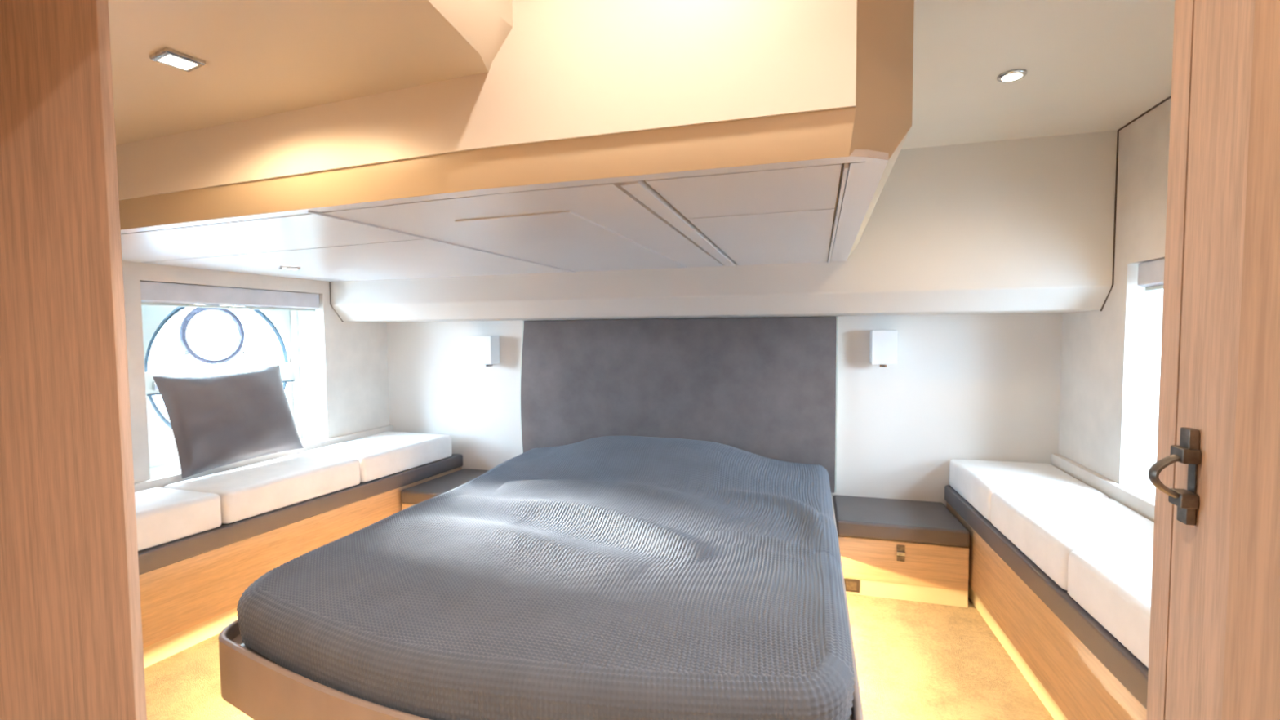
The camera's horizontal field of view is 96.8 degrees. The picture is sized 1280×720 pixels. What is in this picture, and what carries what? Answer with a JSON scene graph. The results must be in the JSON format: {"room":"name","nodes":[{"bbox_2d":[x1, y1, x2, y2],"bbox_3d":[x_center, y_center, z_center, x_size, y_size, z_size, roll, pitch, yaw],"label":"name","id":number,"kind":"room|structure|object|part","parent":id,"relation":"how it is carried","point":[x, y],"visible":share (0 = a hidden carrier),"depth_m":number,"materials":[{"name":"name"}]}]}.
{"room":"ship interior","nodes":[
{"label":"ship interior","id":0,"kind":"room"},
{"bbox_2d":[0,0,146,719],"bbox_3d":[-1.497,0.062,0.964,1.782,2.220,0.014,0,3,17],"label":"door frame","id":1,"kind":"structure","parent":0,"point":[71,638],"depth_m":0.73,"materials":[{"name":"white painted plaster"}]},
{"bbox_2d":[122,261,389,483],"bbox_3d":[-1.968,-0.007,2.382,0.070,2.220,2.640,0,3,17],"label":"wall","id":2,"kind":"structure","parent":0,"point":[351,357],"depth_m":3.11,"materials":[{"name":"white paint"}]},
{"bbox_2d":[141,302,317,475],"bbox_3d":[-2.021,0.050,2.735,0.230,1.550,1.480,0,3,17],"label":"window","id":3,"kind":"structure","parent":2,"relation":"in","point":[294,331],"depth_m":2.88,"materials":[{"name":"white glass"}]},
{"bbox_2d":[140,280,319,311],"bbox_3d":[-1.882,-0.288,2.670,0.048,0.095,0.866,0,3,17],"label":"roller blind","id":4,"kind":"object","parent":3,"relation":"attached to","point":[156,294],"visible":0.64,"depth_m":2.58,"materials":[{"name":"white fabric"}]},
{"bbox_2d":[133,425,393,492],"bbox_3d":[-1.915,0.507,2.404,0.028,0.070,2.460,0,3,17],"label":"trim","id":5,"kind":"structure","parent":2,"relation":"attached to","point":[161,482],"depth_m":2.69,"materials":[{"name":"white"}]},
{"bbox_2d":[107,0,512,145],"bbox_3d":[-1.423,-0.747,0.523,2.022,0.480,2.092,0,3,17],"label":"ceiling","id":6,"kind":"structure","parent":0,"point":[262,58],"depth_m":1.00,"materials":[{"name":"white paint"}]},
{"bbox_2d":[149,47,205,71],"bbox_3d":[-0.821,-0.532,1.009,0.059,0.008,0.059,1,3,29],"label":"recessed light","id":7,"kind":"object","parent":6,"relation":"in","point":[166,55],"visible":1,"depth_m":1.00,"materials":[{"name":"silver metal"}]},
{"bbox_2d":[115,0,914,281],"bbox_3d":[-0.625,-0.727,1.983,2.722,0.703,1.565,0,3,17],"label":"ceiling","id":8,"kind":"structure","parent":0,"point":[599,135],"depth_m":1.13,"materials":[{"name":"white paint"}]},
{"bbox_2d":[278,266,300,270],"bbox_3d":[-1.501,-0.393,2.434,0.074,0.008,0.074,-3,4,-36],"label":"recessed light","id":9,"kind":"object","parent":8,"relation":"in","point":[287,268],"visible":1,"depth_m":2.42,"materials":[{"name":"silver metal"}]},
{"bbox_3d":[-0.893,-0.722,1.301,2.602,0.618,0.043,1,3,19],"label":"fascia panel","id":10,"kind":"part","parent":8,"relation":"part of","materials":[{"name":"beige wood"}]},
{"bbox_2d":[144,593,1053,719],"bbox_3d":[-0.387,1.119,1.272,3.750,0.060,3.900,0,3,17],"label":"floor","id":11,"kind":"structure","parent":0,"point":[915,660],"depth_m":1.91,"materials":[{"name":"beige carpet"}]},
{"bbox_2d":[137,453,462,667],"bbox_3d":[-1.671,0.837,2.351,0.528,0.411,2.454,0,3,17],"label":"bench","id":12,"kind":"object","parent":11,"relation":"on","point":[192,587],"visible":0.49,"depth_m":2.21,"materials":[{"name":"brown wood"}]},
{"bbox_2d":[134,487,221,551],"bbox_3d":[-1.856,0.585,1.922,0.352,0.138,0.637,0,3,17],"label":"seat cushion","id":13,"kind":"object","parent":12,"relation":"on","point":[163,515],"visible":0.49,"depth_m":2.05,"materials":[{"name":"white fabric"}]},
{"bbox_2d":[163,453,360,524],"bbox_3d":[-1.644,0.552,2.527,0.414,0.137,0.628,0,3,17],"label":"seat cushion","id":14,"kind":"object","parent":12,"relation":"on","point":[247,491],"visible":0.8,"depth_m":2.43,"materials":[{"name":"white fabric"}]},
{"bbox_2d":[152,365,303,478],"bbox_3d":[-1.863,0.258,2.620,0.193,0.431,0.589,0,3,13],"label":"throw pillow","id":15,"kind":"object","parent":14,"relation":"on","point":[217,420],"visible":1,"depth_m":2.52,"materials":[{"name":"grey fabric"}]},
{"bbox_2d":[299,431,452,482],"bbox_3d":[-1.431,0.519,3.134,0.476,0.138,0.641,0,3,17],"label":"seat cushion","id":16,"kind":"object","parent":12,"relation":"on","point":[384,454],"visible":0.84,"depth_m":3.04,"materials":[{"name":"white fabric"}]},
{"bbox_2d":[400,468,488,510],"bbox_3d":[-0.965,0.832,3.157,0.455,0.327,0.509,0,3,17],"label":"nightstand","id":17,"kind":"object","parent":11,"relation":"on","point":[412,495],"visible":0.29,"depth_m":3.03,"materials":[{"name":"brown wood"}]},
{"bbox_3d":[-1.032,0.844,2.933,0.451,0.180,0.018,0,3,17],"label":"drawer","id":18,"kind":"part","parent":17,"relation":"part of","materials":[{"name":"brown wood"}]},
{"bbox_2d":[218,493,863,719],"bbox_3d":[-0.127,0.872,2.131,1.676,0.339,1.992,0,3,17],"label":"bed","id":19,"kind":"object","parent":11,"relation":"on","point":[260,688],"visible":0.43,"depth_m":1.38,"materials":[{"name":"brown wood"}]},
{"bbox_2d":[236,435,854,719],"bbox_3d":[-0.132,0.586,2.107,1.642,0.291,1.941,0,3,17],"label":"bedspread","id":20,"kind":"object","parent":19,"relation":"on","point":[606,577],"visible":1,"depth_m":1.48,"materials":[{"name":"fabric"}]},
{"bbox_2d":[832,494,969,607],"bbox_3d":[1.153,0.845,2.580,0.517,0.327,0.409,0,3,17],"label":"nightstand","id":21,"kind":"object","parent":11,"relation":"on","point":[900,549],"visible":0.88,"depth_m":2.41,"materials":[{"name":"brown wood"}]},
{"bbox_2d":[844,578,859,592],"bbox_3d":[0.915,0.978,2.462,0.068,0.056,0.008,0,3,17],"label":"wall outlet","id":22,"kind":"object","parent":21,"relation":"attached to","point":[851,585],"visible":0.79,"depth_m":2.46,"materials":[{"name":"plastic"}]},
{"bbox_2d":[845,581,856,590],"bbox_3d":[0.915,0.978,2.459,0.042,0.036,0.003,0,3,17],"label":"socket","id":23,"kind":"object","parent":22,"relation":"attached to","point":[850,585],"depth_m":2.46,"materials":[{"name":"brown metal"}]},
{"bbox_3d":[1.098,0.814,2.392,0.032,0.069,0.003,0,3,17],"label":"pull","id":24,"kind":"part","parent":21,"relation":"part of","materials":[{"name":"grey metal"}]},
{"bbox_3d":[1.101,0.855,2.404,0.512,0.180,0.018,0,3,17],"label":"drawer","id":25,"kind":"part","parent":21,"relation":"part of","materials":[{"name":"brown wood"}]},
{"bbox_2d":[944,484,1148,719],"bbox_3d":[1.367,0.850,1.640,0.458,0.411,2.087,0,3,17],"label":"bench","id":26,"kind":"object","parent":11,"relation":"on","point":[1077,669],"visible":0.38,"depth_m":1.67,"materials":[{"name":"brown wood"}]},
{"bbox_2d":[949,459,1108,521],"bbox_3d":[1.573,0.536,2.356,0.414,0.139,0.534,0,3,17],"label":"seat cushion","id":27,"kind":"object","parent":26,"relation":"on","point":[975,481],"visible":0.66,"depth_m":2.29,"materials":[{"name":"white fabric"}]},
{"bbox_2d":[991,491,1154,591],"bbox_3d":[1.423,0.567,1.810,0.390,0.136,0.581,0,3,17],"label":"seat cushion","id":28,"kind":"object","parent":26,"relation":"on","point":[1046,528],"visible":0.64,"depth_m":1.77,"materials":[{"name":"white fabric"}]},
{"bbox_2d":[1067,550,1152,667],"bbox_3d":[1.264,0.597,1.229,0.363,0.136,0.606,0,3,17],"label":"seat cushion","id":29,"kind":"object","parent":26,"relation":"on","point":[1115,589],"visible":0.41,"depth_m":1.38,"materials":[{"name":"white fabric"}]},
{"bbox_2d":[386,312,1062,507],"bbox_3d":[0.160,-0.060,3.083,3.750,2.220,0.080,0,3,17],"label":"wall","id":30,"kind":"structure","parent":0,"point":[975,387],"depth_m":2.74,"materials":[{"name":"white paint"}]},
{"bbox_2d":[466,335,499,366],"bbox_3d":[-0.911,-0.052,3.307,0.160,0.177,0.102,0,3,17],"label":"reading lamp","id":31,"kind":"object","parent":30,"relation":"attached to","point":[481,349],"visible":1,"depth_m":3.26,"materials":[{"name":"silver metal"}]},
{"bbox_2d":[520,316,838,493],"bbox_3d":[0.140,0.216,3.043,1.733,0.870,0.033,0,3,17],"label":"headboard","id":32,"kind":"object","parent":30,"relation":"attached to","point":[766,387],"visible":0.91,"depth_m":2.98,"materials":[{"name":"grey fabric"}]},
{"bbox_3d":[-0.673,0.210,3.287,0.036,0.870,0.028,0,3,17],"label":"edge trim","id":33,"kind":"part","parent":32,"relation":"part of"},
{"bbox_3d":[0.968,0.221,2.800,0.007,0.867,0.028,0,3,17],"label":"edge trim","id":34,"kind":"part","parent":32,"relation":"part of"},
{"bbox_2d":[330,129,1117,322],"bbox_3d":[0.083,-0.568,2.812,3.610,0.715,0.430,0,3,17],"label":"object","id":35,"kind":"structure","parent":30,"relation":"attached to","point":[1026,225],"depth_m":2.29,"materials":[{"name":"white paint"}]},
{"bbox_2d":[869,329,897,367],"bbox_3d":[1.152,-0.055,2.693,0.109,0.174,0.102,0,3,17],"label":"reading lamp","id":36,"kind":"object","parent":30,"relation":"attached to","point":[883,343],"visible":1,"depth_m":2.65,"materials":[{"name":"silver metal"}]},
{"bbox_2d":[879,364,887,367],"bbox_3d":[1.143,0.026,2.674,0.032,0.013,0.032,0,3,17],"label":"switch","id":37,"kind":"object","parent":36,"relation":"attached to","point":[880,365],"depth_m":2.66,"materials":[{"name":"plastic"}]},
{"bbox_2d":[901,0,1174,149],"bbox_3d":[1.094,-0.832,1.406,0.875,0.060,1.660,0,3,17],"label":"ceiling","id":38,"kind":"structure","parent":0,"point":[1091,65],"depth_m":1.56,"materials":[{"name":"white paint"}]},
{"bbox_2d":[996,68,1026,82],"bbox_3d":[1.058,-0.808,1.615,0.072,0.008,0.072,0,3,17],"label":"recessed light","id":39,"kind":"object","parent":38,"relation":"in","point":[1012,75],"visible":1,"depth_m":1.61,"materials":[{"name":"silver metal"}]},
{"bbox_2d":[1058,97,1170,502],"bbox_3d":[1.559,0.020,1.334,0.070,2.220,2.640,0,3,17],"label":"wall","id":40,"kind":"structure","parent":0,"point":[1104,353],"depth_m":2.04,"materials":[{"name":"white paint"}]},
{"bbox_2d":[328,95,1171,321],"bbox_3d":[-0.198,-0.486,1.868,3.614,0.660,1.714,0,3,17],"label":"trim","id":41,"kind":"structure","parent":40,"relation":"attached to","point":[1169,97],"depth_m":2.09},
{"bbox_2d":[1051,453,1155,522],"bbox_3d":[1.571,0.516,1.561,0.028,0.085,2.090,0,3,17],"label":"trim","id":42,"kind":"structure","parent":40,"relation":"attached to","point":[1142,505],"depth_m":2.08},
{"bbox_2d":[1137,257,1164,290],"bbox_3d":[1.616,-0.263,1.515,0.048,0.095,0.943,0,3,17],"label":"roller blind","id":43,"kind":"object","parent":40,"relation":"attached to","point":[1150,273],"visible":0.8,"depth_m":1.90,"materials":[{"name":"white fabric"}]},
{"bbox_2d":[1142,284,1163,490],"bbox_3d":[1.767,0.084,1.508,0.230,1.550,1.585,0,3,17],"label":"window","id":44,"kind":"structure","parent":40,"relation":"in","point":[1156,295],"depth_m":2.01,"materials":[{"name":"white glass"}]},
{"bbox_3d":[-0.406,0.100,0.058,1.790,2.220,1.770,0,3,17],"label":"wall","id":45,"kind":"structure","parent":0,"visible":0},
{"bbox_2d":[1146,0,1254,719],"bbox_3d":[0.504,0.124,0.327,0.078,1.988,0.700,0,3,17],"label":"door","id":46,"kind":"structure","parent":45,"relation":"in","point":[1191,475],"depth_m":0.59,"materials":[{"name":"brown wood"}]},
{"bbox_3d":[0.579,0.122,0.600,0.009,0.101,0.017,0,3,17],"label":"handle","id":47,"kind":"part","parent":46,"relation":"part of","materials":[{"name":"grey metal"}]},
{"bbox_2d":[1221,0,1279,719],"bbox_3d":[0.329,0.109,-0.225,0.020,2.100,1.545,0,3,17],"label":"trim","id":48,"kind":"structure","parent":45,"relation":"attached to","point":[1251,664],"depth_m":0.49,"materials":[{"name":"brown wood"}]}
]}

